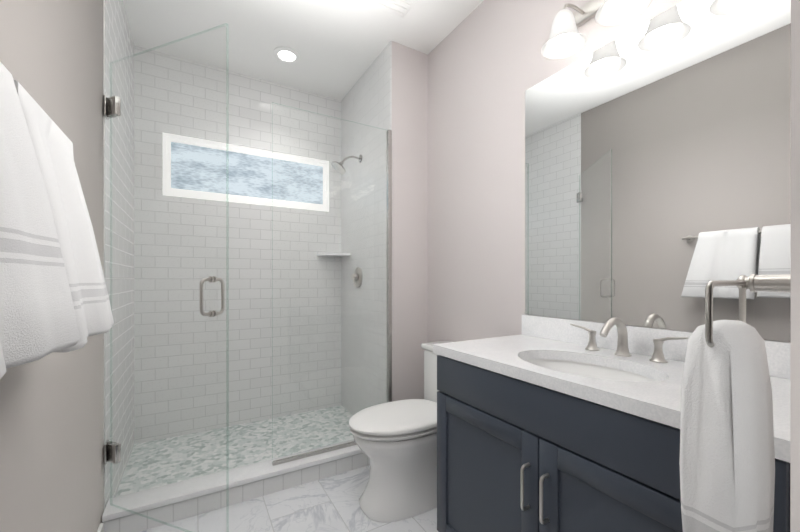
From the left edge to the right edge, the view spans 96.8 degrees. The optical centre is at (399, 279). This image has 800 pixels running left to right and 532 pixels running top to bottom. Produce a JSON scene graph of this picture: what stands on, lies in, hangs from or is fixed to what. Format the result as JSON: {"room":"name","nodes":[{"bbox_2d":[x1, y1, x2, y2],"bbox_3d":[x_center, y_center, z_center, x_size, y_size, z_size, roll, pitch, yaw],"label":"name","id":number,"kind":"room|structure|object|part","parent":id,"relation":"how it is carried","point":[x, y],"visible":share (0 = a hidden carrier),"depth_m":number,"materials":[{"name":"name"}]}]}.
{"room":"bathroom","nodes":[
{"label":"bathroom","id":0,"kind":"room"},
{"bbox_2d":[0,0,103,531],"bbox_3d":[-0.647,-0.219,0.301,0.100,2.780,3.015,0,0,-30],"label":"wall","id":1,"kind":"structure","parent":0,"point":[51,416],"depth_m":1.10,"materials":[{"name":"beige paint"}]},
{"bbox_2d":[0,62,113,378],"bbox_3d":[-0.616,-0.107,0.537,0.190,0.467,0.944,0,0,-30],"label":"towel","id":2,"kind":"object","parent":1,"relation":"attached to","point":[54,296],"visible":1,"depth_m":0.56,"materials":[{"name":"white fabric"}]},
{"bbox_2d":[97,523,103,531],"bbox_3d":[-0.847,1.123,0.759,0.012,0.095,1.874,0,0,-30],"label":"baseboard","id":3,"kind":"structure","parent":1,"relation":"attached to","point":[101,527],"depth_m":1.55,"materials":[{"name":"white"}]},
{"bbox_2d":[103,0,133,509],"bbox_3d":[-1.662,-0.220,2.053,0.104,2.780,1.035,0,0,-30],"label":"wall tiles","id":4,"kind":"structure","parent":1,"relation":"attached to","point":[118,43],"depth_m":1.93,"materials":[{"name":"white tile"}]},
{"bbox_2d":[134,45,340,443],"bbox_3d":[-1.203,-0.221,2.860,1.501,2.780,0.100,0,0,-30],"label":"wall tile","id":5,"kind":"structure","parent":0,"point":[249,252],"depth_m":2.75,"materials":[{"name":"white tile"}]},
{"bbox_2d":[162,132,328,211],"bbox_3d":[-1.182,-0.826,2.876,1.229,0.449,0.091,0,0,-30],"label":"shower window","id":6,"kind":"structure","parent":5,"relation":"in","point":[251,179],"depth_m":2.81,"materials":[{"name":"blue glass"}]},
{"bbox_2d":[317,253,350,256],"bbox_3d":[-0.569,-0.214,3.042,0.220,0.017,0.220,0,0,-30],"label":"corner shelf","id":7,"kind":"object","parent":5,"relation":"attached to","point":[336,254],"depth_m":3.01,"materials":[{"name":"stone"}]},
{"bbox_2d":[140,465,437,531],"bbox_3d":[0.158,1.221,0.813,2.005,0.100,3.090,0,0,-30],"label":"floor","id":8,"kind":"structure","parent":0,"point":[329,504],"depth_m":1.76,"materials":[{"name":"white tile"}]},
{"bbox_2d":[102,439,369,531],"bbox_3d":[-0.710,1.109,2.013,1.499,0.122,0.150,0,0,-30],"label":"shower curb","id":9,"kind":"object","parent":8,"relation":"on","point":[254,480],"visible":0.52,"depth_m":1.84,"materials":[{"name":"tile"}]},
{"bbox_2d":[104,23,228,531],"bbox_3d":[-1.030,0.020,1.507,0.751,2.040,0.113,0,0,18],"label":"glass","id":10,"kind":"object","parent":9,"relation":"on","point":[112,109],"depth_m":1.51,"materials":[{"name":"clear glass"}]},
{"bbox_3d":[-1.005,0.019,1.514,0.706,2.038,0.010,0,0,21],"label":"door","id":11,"kind":"part","parent":10,"relation":"part of","materials":[{"name":"clear glass"}]},
{"bbox_2d":[272,218,356,465],"bbox_3d":[-0.503,0.351,2.134,0.509,1.390,0.028,0,0,-30],"label":"glass","id":12,"kind":"object","parent":9,"relation":"on","point":[283,460],"depth_m":2.09,"materials":[{"name":"clear glass"}]},
{"bbox_3d":[-0.393,1.039,2.198,0.759,0.018,0.022,0,0,-30],"label":"frame","id":13,"kind":"part","parent":12,"relation":"part of","materials":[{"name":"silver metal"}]},
{"bbox_2d":[341,122,391,402],"bbox_3d":[-0.217,-0.092,2.300,0.353,1.814,0.028,0,0,-30],"label":"glass","id":14,"kind":"object","parent":9,"relation":"on","point":[388,134],"depth_m":2.37,"materials":[{"name":"clear glass"}]},
{"bbox_3d":[-0.073,0.023,2.383,0.024,2.047,0.028,0,0,-30],"label":"frame","id":15,"kind":"part","parent":14,"relation":"part of","materials":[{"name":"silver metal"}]},
{"bbox_2d":[349,341,450,522],"bbox_3d":[0.092,0.784,1.948,0.775,0.772,0.450,0,0,-30],"label":"toilet","id":16,"kind":"object","parent":8,"relation":"on","point":[396,442],"visible":0.67,"depth_m":1.77,"materials":[{"name":"white ceramic"}]},
{"bbox_3d":[-0.002,0.726,1.893,0.557,0.033,0.394,0,0,-30],"label":"lid","id":17,"kind":"part","parent":16,"relation":"part of","materials":[{"name":"white plastic"}]},
{"bbox_3d":[-0.001,0.759,1.894,0.549,0.020,0.386,0,0,-30],"label":"seat","id":18,"kind":"part","parent":16,"relation":"part of","materials":[{"name":"white plastic"}]},
{"bbox_3d":[0.338,0.610,2.090,0.202,0.350,0.430,0,0,-30],"label":"tank","id":19,"kind":"part","parent":16,"relation":"part of","materials":[{"name":"white ceramic"}]},
{"bbox_3d":[0.335,0.416,2.088,0.214,0.036,0.450,0,0,-30],"label":"tank lid","id":20,"kind":"part","parent":16,"relation":"part of","materials":[{"name":"white ceramic"}]},
{"bbox_2d":[433,314,790,531],"bbox_3d":[0.637,0.652,1.190,0.592,1.037,1.057,0,0,-30],"label":"bathroom vanity","id":21,"kind":"object","parent":8,"relation":"on","point":[548,424],"visible":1,"depth_m":1.08,"materials":[{"name":"wood"}]},
{"bbox_3d":[0.291,0.766,1.285,0.019,0.586,0.510,0,0,-30],"label":"door","id":22,"kind":"part","parent":21,"relation":"part of","materials":[{"name":"blue paint"}]},
{"bbox_3d":[0.380,0.631,1.079,0.036,0.141,0.010,0,0,-30],"label":"handle","id":23,"kind":"part","parent":21,"relation":"part of","materials":[{"name":"silver metal"}]},
{"bbox_3d":[0.414,0.631,1.020,0.036,0.141,0.010,0,0,-30],"label":"handle","id":24,"kind":"part","parent":21,"relation":"part of","materials":[{"name":"silver metal"}]},
{"bbox_2d":[570,324,598,350],"bbox_3d":[0.741,0.228,1.422,0.050,0.095,0.111,0,0,-30],"label":"handle","id":25,"kind":"object","parent":21,"relation":"on","point":[592,346],"depth_m":1.39,"materials":[{"name":"silver metal"}]},
{"bbox_2d":[524,359,657,381],"bbox_3d":[0.608,0.385,1.177,0.342,0.144,0.486,0,0,-30],"label":"basin","id":26,"kind":"object","parent":21,"relation":"in","point":[583,367],"depth_m":1.31,"materials":[{"name":"white ceramic"}]},
{"bbox_3d":[0.549,0.766,0.841,0.019,0.586,0.510,0,0,-30],"label":"door","id":27,"kind":"part","parent":21,"relation":"part of","materials":[{"name":"blue paint"}]},
{"bbox_2d":[599,317,631,356],"bbox_3d":[0.767,0.205,1.270,0.161,0.142,0.054,0,0,-30],"label":"faucet","id":28,"kind":"object","parent":21,"relation":"on","point":[622,350],"depth_m":1.28,"materials":[{"name":"silver metal"}]},
{"bbox_2d":[649,337,687,362],"bbox_3d":[0.887,0.228,1.171,0.050,0.095,0.111,0,0,-30],"label":"handle","id":29,"kind":"object","parent":21,"relation":"on","point":[658,356],"depth_m":1.18,"materials":[{"name":"silver metal"}]},
{"bbox_2d":[123,0,483,99],"bbox_3d":[-0.083,-1.659,1.225,2.005,0.100,4.050,0,0,-30],"label":"ceiling","id":30,"kind":"structure","parent":0,"point":[338,46],"depth_m":2.31,"materials":[{"name":"white paint"}]},
{"bbox_2d":[273,47,299,63],"bbox_3d":[-0.811,-1.605,2.543,0.188,0.010,0.188,0,0,-30],"label":"recessed light","id":31,"kind":"object","parent":30,"relation":"in","point":[277,50],"depth_m":2.54,"materials":[{"name":"white plastic"}]},
{"bbox_3d":[-0.811,-1.607,2.543,0.118,0.001,0.118,0,0,-30],"label":"recessed ceiling light lens","id":32,"kind":"part","parent":31,"relation":"part of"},
{"bbox_2d":[364,0,416,17],"bbox_3d":[-0.028,-1.602,1.992,0.260,0.016,0.260,0,0,-30],"label":"ceiling vent","id":33,"kind":"object","parent":30,"relation":"in","point":[401,8],"visible":1,"depth_m":2.06,"materials":[{"name":"white plastic"}]},
{"bbox_2d":[392,41,427,400],"bbox_3d":[-0.144,-0.221,2.937,0.392,2.780,1.030,0,0,-30],"label":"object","id":34,"kind":"structure","parent":0,"point":[409,201],"depth_m":2.46,"materials":[{"name":"grey paint"}]},
{"bbox_2d":[341,41,391,414],"bbox_3d":[-0.318,-0.221,2.839,0.008,2.780,1.026,0,0,-30],"label":"wall tiles","id":35,"kind":"structure","parent":34,"relation":"attached to","point":[366,100],"depth_m":2.74,"materials":[{"name":"white tile"}]},
{"bbox_2d":[332,155,361,173],"bbox_3d":[-0.415,-0.908,2.762,0.237,0.168,0.124,0,0,-30],"label":"shower head","id":36,"kind":"object","parent":35,"relation":"attached to","point":[338,167],"depth_m":2.74},
{"bbox_3d":[-0.386,-0.937,2.779,0.152,0.073,0.015,0,0,-30],"label":"arm","id":37,"kind":"part","parent":36,"relation":"part of"},
{"bbox_2d":[351,267,361,286],"bbox_3d":[-0.362,-0.021,2.846,0.060,0.164,0.164,0,0,-30],"label":"shower valve","id":38,"kind":"object","parent":35,"relation":"attached to","point":[358,277],"depth_m":2.83,"materials":[{"name":"silver metal"}]},
{"bbox_2d":[428,0,790,342],"bbox_3d":[0.999,-0.219,1.259,0.100,2.780,3.020,0,0,-30],"label":"wall","id":39,"kind":"structure","parent":0,"point":[489,64],"depth_m":2.04,"materials":[{"name":"grey paint"}]},
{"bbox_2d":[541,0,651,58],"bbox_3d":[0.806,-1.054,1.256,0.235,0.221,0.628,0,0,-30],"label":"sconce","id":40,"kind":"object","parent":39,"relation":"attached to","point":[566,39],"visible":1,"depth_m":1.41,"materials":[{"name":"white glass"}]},
{"bbox_3d":[0.661,-1.004,1.438,0.052,0.066,0.052,0,0,-30],"label":"bulb","id":41,"kind":"part","parent":40,"relation":"part of","materials":[{"name":"white glass"}]},
{"bbox_3d":[0.661,-1.012,1.438,0.168,0.136,0.168,0,0,-30],"label":"lamp shade","id":42,"kind":"part","parent":40,"relation":"part of","materials":[{"name":"white glass"}]},
{"bbox_3d":[0.715,-1.109,1.470,0.136,0.062,0.012,0,0,-30],"label":"arm","id":43,"kind":"part","parent":40,"relation":"part of"},
{"bbox_3d":[0.777,-1.004,1.239,0.052,0.066,0.052,0,0,-30],"label":"bulb","id":44,"kind":"part","parent":40,"relation":"part of","materials":[{"name":"white glass"}]},
{"bbox_3d":[0.777,-1.011,1.239,0.168,0.136,0.168,0,0,-30],"label":"lamp shade","id":45,"kind":"part","parent":40,"relation":"part of","materials":[{"name":"white glass"}]},
{"bbox_2d":[522,314,790,378],"bbox_3d":[0.884,0.226,1.334,0.020,0.100,1.057,0,0,-30],"label":"backsplash","id":46,"kind":"structure","parent":39,"relation":"attached to","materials":[{"name":"stone"}]},
{"bbox_2d":[525,0,790,341],"bbox_3d":[0.893,-0.388,1.336,0.005,1.123,1.040,0,0,-30],"label":"mirror","id":47,"kind":"object","parent":39,"relation":"attached to","point":[657,171],"visible":1,"depth_m":1.25,"materials":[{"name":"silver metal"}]},
{"bbox_2d":[790,0,799,531],"bbox_3d":[0.914,-0.219,0.626,0.883,2.780,0.120,0,0,-30],"label":"wall","id":48,"kind":"structure","parent":0,"point":[795,309],"depth_m":0.45,"materials":[{"name":"grey paint"}]},
{"bbox_2d":[679,274,790,531],"bbox_3d":[0.510,0.225,0.530,0.168,0.493,0.117,0,0,-30],"label":"towel ring","id":49,"kind":"object","parent":48,"relation":"attached to","point":[727,468],"visible":0.9,"depth_m":0.50,"materials":[{"name":"white fabric"}]},
{"label":"outside","id":50,"kind":"structure","parent":0,"visible":0},
{"bbox_2d":[115,405,353,496],"bbox_3d":[-0.989,1.200,2.489,1.705,0.140,0.960,0,0,-30],"label":"floor","id":51,"kind":"structure","parent":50,"point":[250,443],"depth_m":2.40,"materials":[{"name":"tile"}]}
]}

